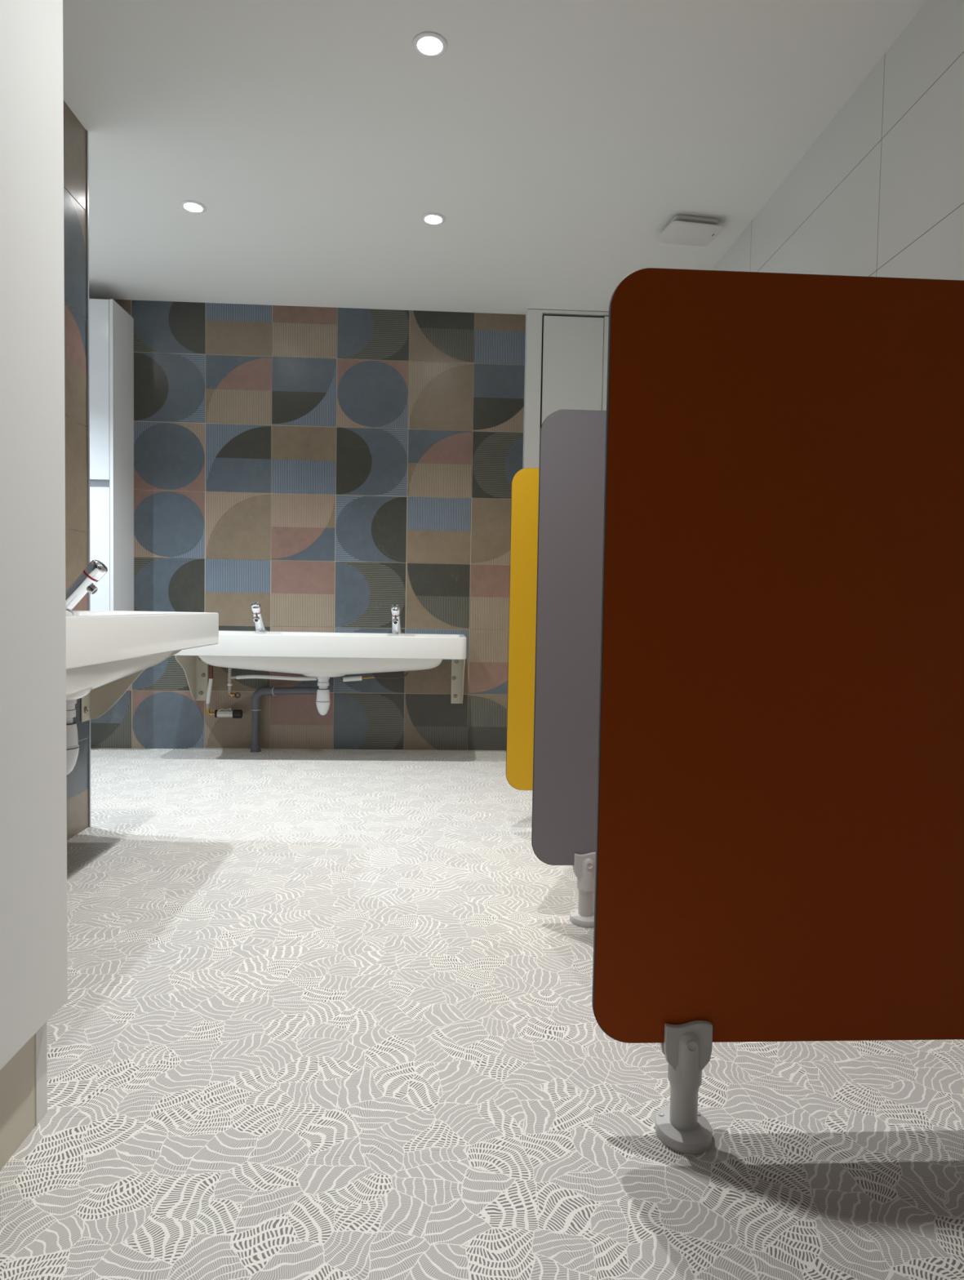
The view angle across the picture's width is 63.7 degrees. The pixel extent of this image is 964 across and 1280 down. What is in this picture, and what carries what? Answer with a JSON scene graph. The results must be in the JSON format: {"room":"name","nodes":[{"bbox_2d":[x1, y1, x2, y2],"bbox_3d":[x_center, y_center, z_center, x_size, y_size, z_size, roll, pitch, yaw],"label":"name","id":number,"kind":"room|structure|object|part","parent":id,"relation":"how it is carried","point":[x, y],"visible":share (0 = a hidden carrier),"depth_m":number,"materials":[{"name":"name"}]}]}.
{"room":"public restroom","nodes":[
{"label":"public restroom","id":0,"kind":"room"},
{"bbox_2d":[0,0,67,1170],"bbox_3d":[-0.663,-0.421,-0.213,0.150,2.507,2.878,1,2,-3],"label":"wall","id":1,"kind":"structure","parent":0,"point":[33,940],"depth_m":1.14,"materials":[{"name":"paint"}]},
{"bbox_2d":[35,1022,47,1125],"bbox_3d":[-0.710,0.682,1.246,0.006,0.180,0.034,1,2,-3],"label":"trim","id":2,"kind":"structure","parent":1,"relation":"attached to","point":[41,1049],"depth_m":1.25,"materials":[{"name":"paint"}]},
{"bbox_2d":[63,101,88,839],"bbox_3d":[-1.387,-0.466,0.550,0.143,2.507,4.539,1,2,-3],"label":"wall","id":3,"kind":"structure","parent":0,"point":[74,133],"depth_m":2.72,"materials":[{"name":"tile"}]},
{"bbox_2d":[85,130,91,826],"bbox_3d":[-1.431,-0.561,2.817,0.008,2.507,0.009,1,2,-3],"label":"trim","id":4,"kind":"structure","parent":3,"relation":"attached to","point":[87,132],"depth_m":2.80,"materials":[{"name":"metal"}]},
{"bbox_2d":[65,560,218,774],"bbox_3d":[-1.166,0.065,2.098,0.473,0.606,1.526,1,2,-3],"label":"sink","id":5,"kind":"object","parent":3,"relation":"attached to","point":[107,651],"visible":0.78,"depth_m":2.21,"materials":[{"name":"white ceramic"}]},
{"bbox_2d":[65,560,107,611],"bbox_3d":[-1.286,-0.161,2.461,0.187,0.189,0.072,1,2,-3],"label":"tap","id":6,"kind":"object","parent":5,"relation":"on","point":[95,570],"depth_m":2.44,"materials":[{"name":"silver metal"}]},
{"bbox_2d":[66,651,173,695],"bbox_3d":[-1.196,0.099,2.098,0.303,0.114,1.282,1,2,-3],"label":"bowl","id":7,"kind":"object","parent":5,"relation":"on","point":[80,681],"depth_m":2.17,"materials":[{"name":"white ceramic"}]},
{"bbox_2d":[90,298,525,750],"bbox_3d":[-0.788,-0.619,4.469,3.918,2.507,0.103,1,2,-3],"label":"wall","id":8,"kind":"structure","parent":0,"point":[325,468],"depth_m":4.41,"materials":[{"name":"tile"}]},
{"bbox_2d":[88,298,133,611],"bbox_3d":[-2.194,-0.857,4.199,0.500,1.855,0.273,1,2,-3],"label":"upper cabinet","id":9,"kind":"object","parent":8,"relation":"attached to","point":[111,328],"visible":0.32,"depth_m":4.09,"materials":[{"name":"white paint"}]},
{"bbox_3d":[-2.180,-1.311,4.053,0.460,0.931,0.019,1,2,-3],"label":"door","id":10,"kind":"part","parent":9,"relation":"part of","materials":[{"name":"white paint"}]},
{"bbox_3d":[-2.197,-0.366,4.093,0.460,0.878,0.019,1,2,-3],"label":"door","id":11,"kind":"part","parent":9,"relation":"part of","materials":[{"name":"white paint"}]},
{"bbox_2d":[173,601,466,715],"bbox_3d":[-0.855,0.102,4.208,1.526,0.606,0.473,1,2,-3],"label":"sink","id":12,"kind":"object","parent":8,"relation":"attached to","point":[323,655],"visible":0.99,"depth_m":4.07,"materials":[{"name":"white ceramic"}]},
{"bbox_2d":[205,664,242,718],"bbox_3d":[-1.446,0.278,4.346,0.199,0.322,0.054,1,2,-3],"label":"supply valve","id":13,"kind":"object","parent":12,"relation":"attached to","point":[235,713],"visible":0.88,"depth_m":4.34,"materials":[{"name":"silver metal"}]},
{"bbox_2d":[250,601,267,631],"bbox_3d":[-1.234,-0.117,4.285,0.072,0.189,0.187,1,2,-3],"label":"tap","id":14,"kind":"object","parent":12,"relation":"on","point":[255,606],"depth_m":4.23,"materials":[{"name":"silver metal"}]},
{"bbox_2d":[226,667,408,697],"bbox_3d":[-0.923,0.245,4.296,1.022,0.181,0.094,1,2,3],"label":"supplies","id":15,"kind":"object","parent":12,"relation":"attached to","point":[230,677],"visible":0.98,"depth_m":4.30,"materials":[{"name":"silver metal"}]},
{"bbox_2d":[198,655,442,675],"bbox_3d":[-0.857,0.135,4.240,1.282,0.114,0.303,1,2,-3],"label":"bowl","id":16,"kind":"object","parent":12,"relation":"on","point":[300,665],"depth_m":4.10,"materials":[{"name":"white ceramic"}]},
{"bbox_2d":[390,604,403,633],"bbox_3d":[-0.479,-0.105,4.323,0.072,0.189,0.187,1,2,-3],"label":"tap","id":17,"kind":"object","parent":12,"relation":"on","point":[395,609],"depth_m":4.27,"materials":[{"name":"silver metal"}]},
{"bbox_2d":[188,747,506,751],"bbox_3d":[-0.734,0.633,4.470,1.880,0.006,0.010,1,2,-3],"label":"trim","id":18,"kind":"structure","parent":8,"relation":"attached to","point":[188,748],"depth_m":4.47,"materials":[{"name":"grey metal"}]},
{"bbox_2d":[0,747,963,1279],"bbox_3d":[-0.651,0.790,1.443,3.910,0.050,6.277,1,2,-3],"label":"floor","id":19,"kind":"structure","parent":0,"point":[326,1015],"depth_m":1.35,"materials":[{"name":"plastic"}]},
{"bbox_2d":[250,686,319,752],"bbox_3d":[-1.089,0.444,4.349,0.439,0.382,0.065,1,2,10],"label":"pipe","id":20,"kind":"object","parent":19,"relation":"on","point":[258,694],"visible":0.98,"depth_m":4.35,"materials":[{"name":"grey plastic"}]},
{"bbox_2d":[250,744,261,752],"bbox_3d":[-1.279,0.612,4.387,0.060,0.036,0.060,1,2,-3],"label":"socket","id":21,"kind":"object","parent":20,"relation":"attached to","point":[254,748],"depth_m":4.37,"materials":[{"name":"grey plastic"}]},
{"bbox_2d":[506,467,539,790],"bbox_3d":[0.618,0.047,2.924,1.040,1.355,0.098,1,2,-3],"label":"divider panel","id":22,"kind":"object","parent":19,"relation":"on","point":[525,482],"visible":0.07,"depth_m":2.89,"materials":[{"name":"yellow laminate"}]},
{"bbox_2d":[522,309,608,468],"bbox_3d":[0.650,-0.591,4.444,0.843,2.504,0.092,1,2,-3],"label":"door","id":23,"kind":"structure","parent":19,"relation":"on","point":[566,351],"depth_m":4.36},
{"bbox_3d":[0.271,-0.597,4.427,0.085,2.504,0.088,1,2,-3],"label":"frame","id":24,"kind":"part","parent":23,"relation":"part of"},
{"bbox_3d":[0.493,-0.583,4.408,0.339,2.461,0.020,1,2,-3],"label":"door","id":25,"kind":"part","parent":23,"relation":"part of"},
{"bbox_3d":[0.867,-0.580,4.419,0.403,2.466,0.020,1,2,-3],"label":"door","id":26,"kind":"part","parent":23,"relation":"part of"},
{"bbox_2d":[531,408,606,928],"bbox_3d":[0.660,0.083,2.076,1.040,1.355,0.098,1,2,-3],"label":"divider panel","id":27,"kind":"object","parent":19,"relation":"on","point":[572,442],"visible":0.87,"depth_m":2.04,"materials":[{"name":"grey laminate"}]},
{"bbox_3d":[0.280,0.745,2.085,0.088,0.018,0.098,1,2,-3],"label":"plate","id":28,"kind":"part","parent":27,"relation":"part of","materials":[{"name":"grey plastic"}]},
{"bbox_3d":[0.282,0.620,2.080,0.052,0.084,0.055,1,2,-3],"label":"stem","id":29,"kind":"part","parent":27,"relation":"part of","materials":[{"name":"grey plastic"}]},
{"bbox_2d":[591,267,963,1154],"bbox_3d":[0.703,0.119,1.233,1.040,1.355,0.098,1,2,-3],"label":"divider panel","id":30,"kind":"object","parent":19,"relation":"on","point":[780,829],"visible":1,"depth_m":1.21,"materials":[{"name":"orange laminate"}]},
{"bbox_3d":[0.322,0.781,1.242,0.088,0.018,0.098,1,2,-3],"label":"plate","id":31,"kind":"part","parent":30,"relation":"part of","materials":[{"name":"grey plastic"}]},
{"bbox_3d":[0.324,0.657,1.237,0.052,0.084,0.055,1,2,-3],"label":"stem","id":32,"kind":"part","parent":30,"relation":"part of","materials":[{"name":"grey plastic"}]},
{"bbox_2d":[62,0,927,314],"bbox_3d":[-0.606,-1.780,1.335,3.910,0.080,6.277,1,2,-3],"label":"ceiling","id":33,"kind":"structure","parent":0,"point":[555,143],"depth_m":2.74,"materials":[{"name":"paint"}]},
{"bbox_2d":[180,200,206,213],"bbox_3d":[-1.221,-1.829,3.279,0.104,0.006,0.104,1,2,-3],"label":"recessed light","id":34,"kind":"object","parent":33,"relation":"in","point":[192,206],"visible":1,"depth_m":3.27,"materials":[{"name":"white"}]},
{"bbox_2d":[412,31,447,57],"bbox_3d":[-0.155,-1.769,2.309,0.104,0.006,0.104,1,2,-3],"label":"recessed light","id":35,"kind":"object","parent":33,"relation":"in","point":[426,44],"visible":1,"depth_m":2.30,"materials":[{"name":"white"}]},
{"bbox_2d":[421,212,445,225],"bbox_3d":[-0.210,-1.814,3.345,0.104,0.006,0.104,1,2,-3],"label":"recessed light","id":36,"kind":"object","parent":33,"relation":"in","point":[430,219],"visible":1,"depth_m":3.34,"materials":[{"name":"white plastic"}]},
{"bbox_2d":[656,214,724,246],"bbox_3d":[0.901,-1.776,3.361,0.240,0.042,0.188,1,2,-10],"label":"ceiling vent","id":37,"kind":"object","parent":33,"relation":"in","point":[682,229],"visible":1,"depth_m":3.33,"materials":[{"name":"plastic"}]},
{"bbox_2d":[711,0,963,279],"bbox_3d":[1.273,-0.458,1.486,0.100,2.507,6.277,1,2,-3],"label":"wall","id":38,"kind":"structure","parent":0,"point":[879,192],"depth_m":2.28,"materials":[{"name":"white tile"}]}
]}

